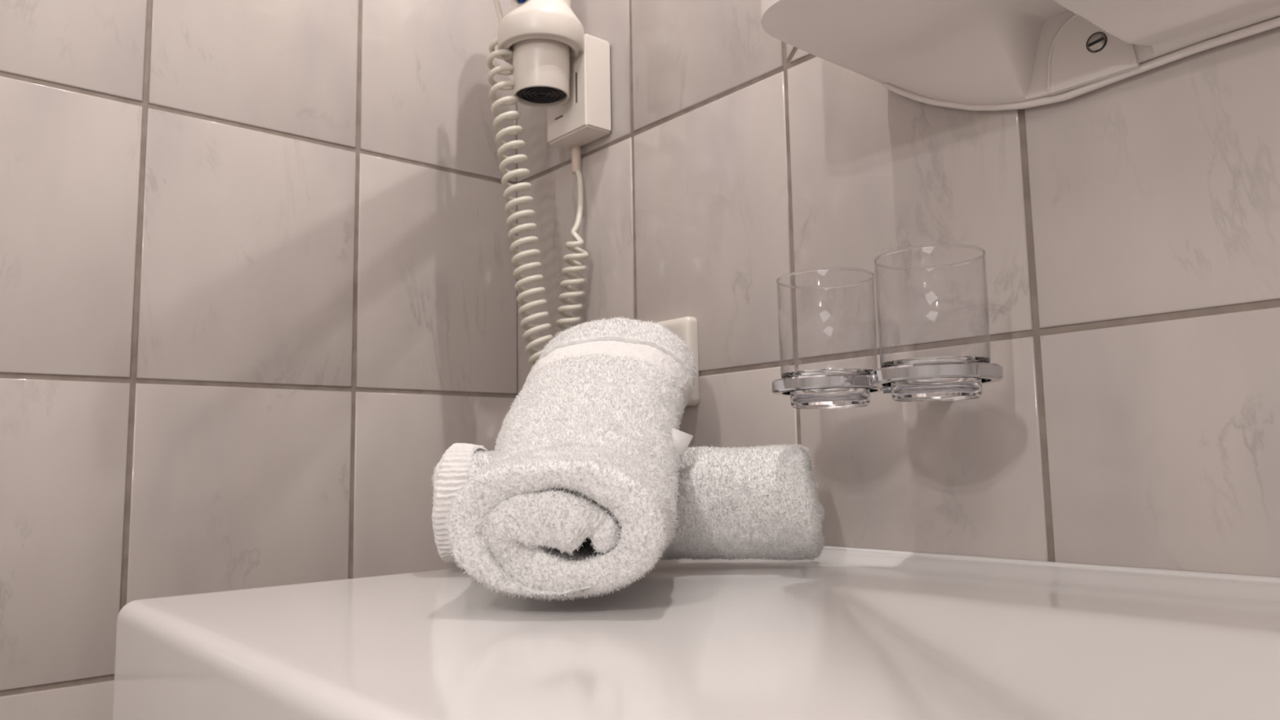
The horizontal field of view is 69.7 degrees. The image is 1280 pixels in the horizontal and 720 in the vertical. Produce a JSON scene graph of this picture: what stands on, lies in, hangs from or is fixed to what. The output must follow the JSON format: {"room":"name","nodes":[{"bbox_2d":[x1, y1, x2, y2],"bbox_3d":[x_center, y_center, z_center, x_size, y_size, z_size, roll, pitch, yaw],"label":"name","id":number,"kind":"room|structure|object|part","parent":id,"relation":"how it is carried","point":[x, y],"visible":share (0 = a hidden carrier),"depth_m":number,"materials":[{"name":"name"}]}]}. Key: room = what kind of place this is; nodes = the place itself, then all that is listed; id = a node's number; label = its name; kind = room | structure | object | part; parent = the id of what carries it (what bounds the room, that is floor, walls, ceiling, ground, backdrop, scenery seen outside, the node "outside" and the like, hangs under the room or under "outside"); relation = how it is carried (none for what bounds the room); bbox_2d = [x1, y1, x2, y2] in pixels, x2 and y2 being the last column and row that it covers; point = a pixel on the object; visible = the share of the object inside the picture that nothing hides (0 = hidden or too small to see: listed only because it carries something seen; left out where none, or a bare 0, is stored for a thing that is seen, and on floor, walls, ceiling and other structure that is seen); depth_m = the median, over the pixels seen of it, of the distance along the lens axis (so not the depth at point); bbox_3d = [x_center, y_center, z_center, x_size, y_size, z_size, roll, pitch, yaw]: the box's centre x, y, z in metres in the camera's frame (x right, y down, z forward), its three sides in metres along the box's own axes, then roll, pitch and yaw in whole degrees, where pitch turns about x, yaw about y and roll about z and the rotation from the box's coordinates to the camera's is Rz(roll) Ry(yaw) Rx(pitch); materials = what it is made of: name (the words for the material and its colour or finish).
{"room":"hotel bathroom","nodes":[
{"label":"hotel bathroom","id":0,"kind":"room"},
{"bbox_2d":[0,0,517,719],"bbox_3d":[-1.018,-0.234,0.335,2.302,2.422,0.002,4,-8,-40],"label":"wall","id":1,"kind":"structure","parent":0,"point":[257,280],"depth_m":0.86,"materials":[{"name":"tile"}]},
{"bbox_2d":[516,0,1279,577],"bbox_3d":[0.603,-0.277,0.213,0.002,2.422,2.302,4,-8,-40],"label":"wall","id":2,"kind":"structure","parent":0,"point":[1127,229],"depth_m":0.64,"materials":[{"name":"tile"}]},
{"bbox_2d":[486,0,588,364],"bbox_3d":[-0.130,-0.217,0.845,0.096,0.581,0.301,-3,-7,18],"label":"hair dryer","id":3,"kind":"object","parent":2,"relation":"attached to","point":[539,38],"visible":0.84,"depth_m":0.91,"materials":[{"name":"white plastic"}]},
{"bbox_2d":[513,0,526,4],"bbox_3d":[-0.114,-0.374,0.920,0.035,0.044,0.029,4,-8,-40],"label":"switch","id":4,"kind":"object","parent":3,"relation":"attached to","point":[515,2],"depth_m":0.91,"materials":[{"name":"blue plastic"}]},
{"bbox_2d":[515,86,566,103],"bbox_3d":[-0.100,-0.272,0.932,0.051,0.008,0.051,4,-8,-40],"label":"grille","id":5,"kind":"object","parent":3,"relation":"attached to","point":[524,95],"depth_m":0.93,"materials":[{"name":"black plastic"}]},
{"bbox_2d":[547,33,611,173],"bbox_3d":[-0.064,-0.266,0.966,0.036,0.129,0.071,4,-8,-40],"label":"wall box","id":6,"kind":"object","parent":2,"relation":"attached to","point":[585,117],"visible":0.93,"depth_m":0.94,"materials":[{"name":"white plastic"}]},
{"bbox_2d":[656,316,699,406],"bbox_3d":[0.021,0.004,0.857,0.014,0.081,0.081,4,-8,-40],"label":"power socket","id":7,"kind":"object","parent":2,"relation":"attached to","point":[686,327],"visible":0.17,"depth_m":0.83,"materials":[{"name":"white plastic"}]},
{"bbox_2d":[112,549,1279,719],"bbox_3d":[0.334,0.167,0.136,0.453,0.177,1.462,4,-8,-40],"label":"washbasin","id":8,"kind":"object","parent":2,"relation":"attached to","point":[834,634],"visible":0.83,"depth_m":0.41,"materials":[{"name":"ceramic"}]},
{"bbox_2d":[430,443,826,563],"bbox_3d":[-0.008,0.103,0.670,0.275,0.085,0.098,-2,-6,5],"label":"bath towel","id":9,"kind":"object","parent":8,"relation":"on","point":[750,502],"visible":0.51,"depth_m":0.63,"materials":[{"name":"fabric"}]},
{"bbox_2d":[442,315,697,599],"bbox_3d":[-0.034,0.044,0.633,0.141,0.189,0.341,-2,-6,5],"label":"bath towel","id":10,"kind":"object","parent":9,"relation":"on","point":[576,495],"visible":1,"depth_m":0.48,"materials":[{"name":"fabric"}]},
{"bbox_2d":[771,362,1003,395],"bbox_3d":[0.169,0.016,0.602,0.118,0.011,0.157,4,-8,-40],"label":"holder","id":11,"kind":"object","parent":2,"relation":"attached to","point":[879,380],"visible":0.8,"depth_m":0.54,"materials":[{"name":"silver metal"}]},
{"bbox_2d":[776,267,877,408],"bbox_3d":[0.127,-0.012,0.622,0.066,0.088,0.066,4,-8,-40],"label":"tumbler","id":12,"kind":"object","parent":11,"relation":"on","point":[845,397],"visible":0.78,"depth_m":0.60,"materials":[{"name":"clear glass"}]},
{"bbox_3d":[0.128,0.020,0.619,0.064,0.022,0.064,4,-8,-40],"label":"glass","id":13,"kind":"part","parent":12,"relation":"part of","materials":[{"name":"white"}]},
{"bbox_2d":[874,244,991,401],"bbox_3d":[0.179,-0.020,0.562,0.066,0.088,0.066,4,-8,-40],"label":"tumbler","id":14,"kind":"object","parent":11,"relation":"on","point":[940,388],"visible":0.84,"depth_m":0.54,"materials":[{"name":"clear glass"}]},
{"bbox_3d":[0.180,0.013,0.558,0.064,0.022,0.064,4,-8,-40],"label":"glass","id":15,"kind":"part","parent":14,"relation":"part of","materials":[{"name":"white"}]},
{"bbox_2d":[760,0,1279,111],"bbox_3d":[0.331,-0.514,0.426,0.163,0.655,0.652,4,-8,-40],"label":"upper cabinet","id":16,"kind":"object","parent":2,"relation":"attached to","point":[966,55],"visible":1,"depth_m":0.58,"materials":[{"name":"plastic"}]},
{"bbox_2d":[822,546,1279,582],"bbox_3d":[0.503,0.092,0.291,0.004,0.004,1.454,4,-8,-40],"label":"trim","id":17,"kind":"structure","parent":2,"relation":"attached to","point":[1211,575],"depth_m":0.56,"materials":[{"name":"ceramic"}]}
]}

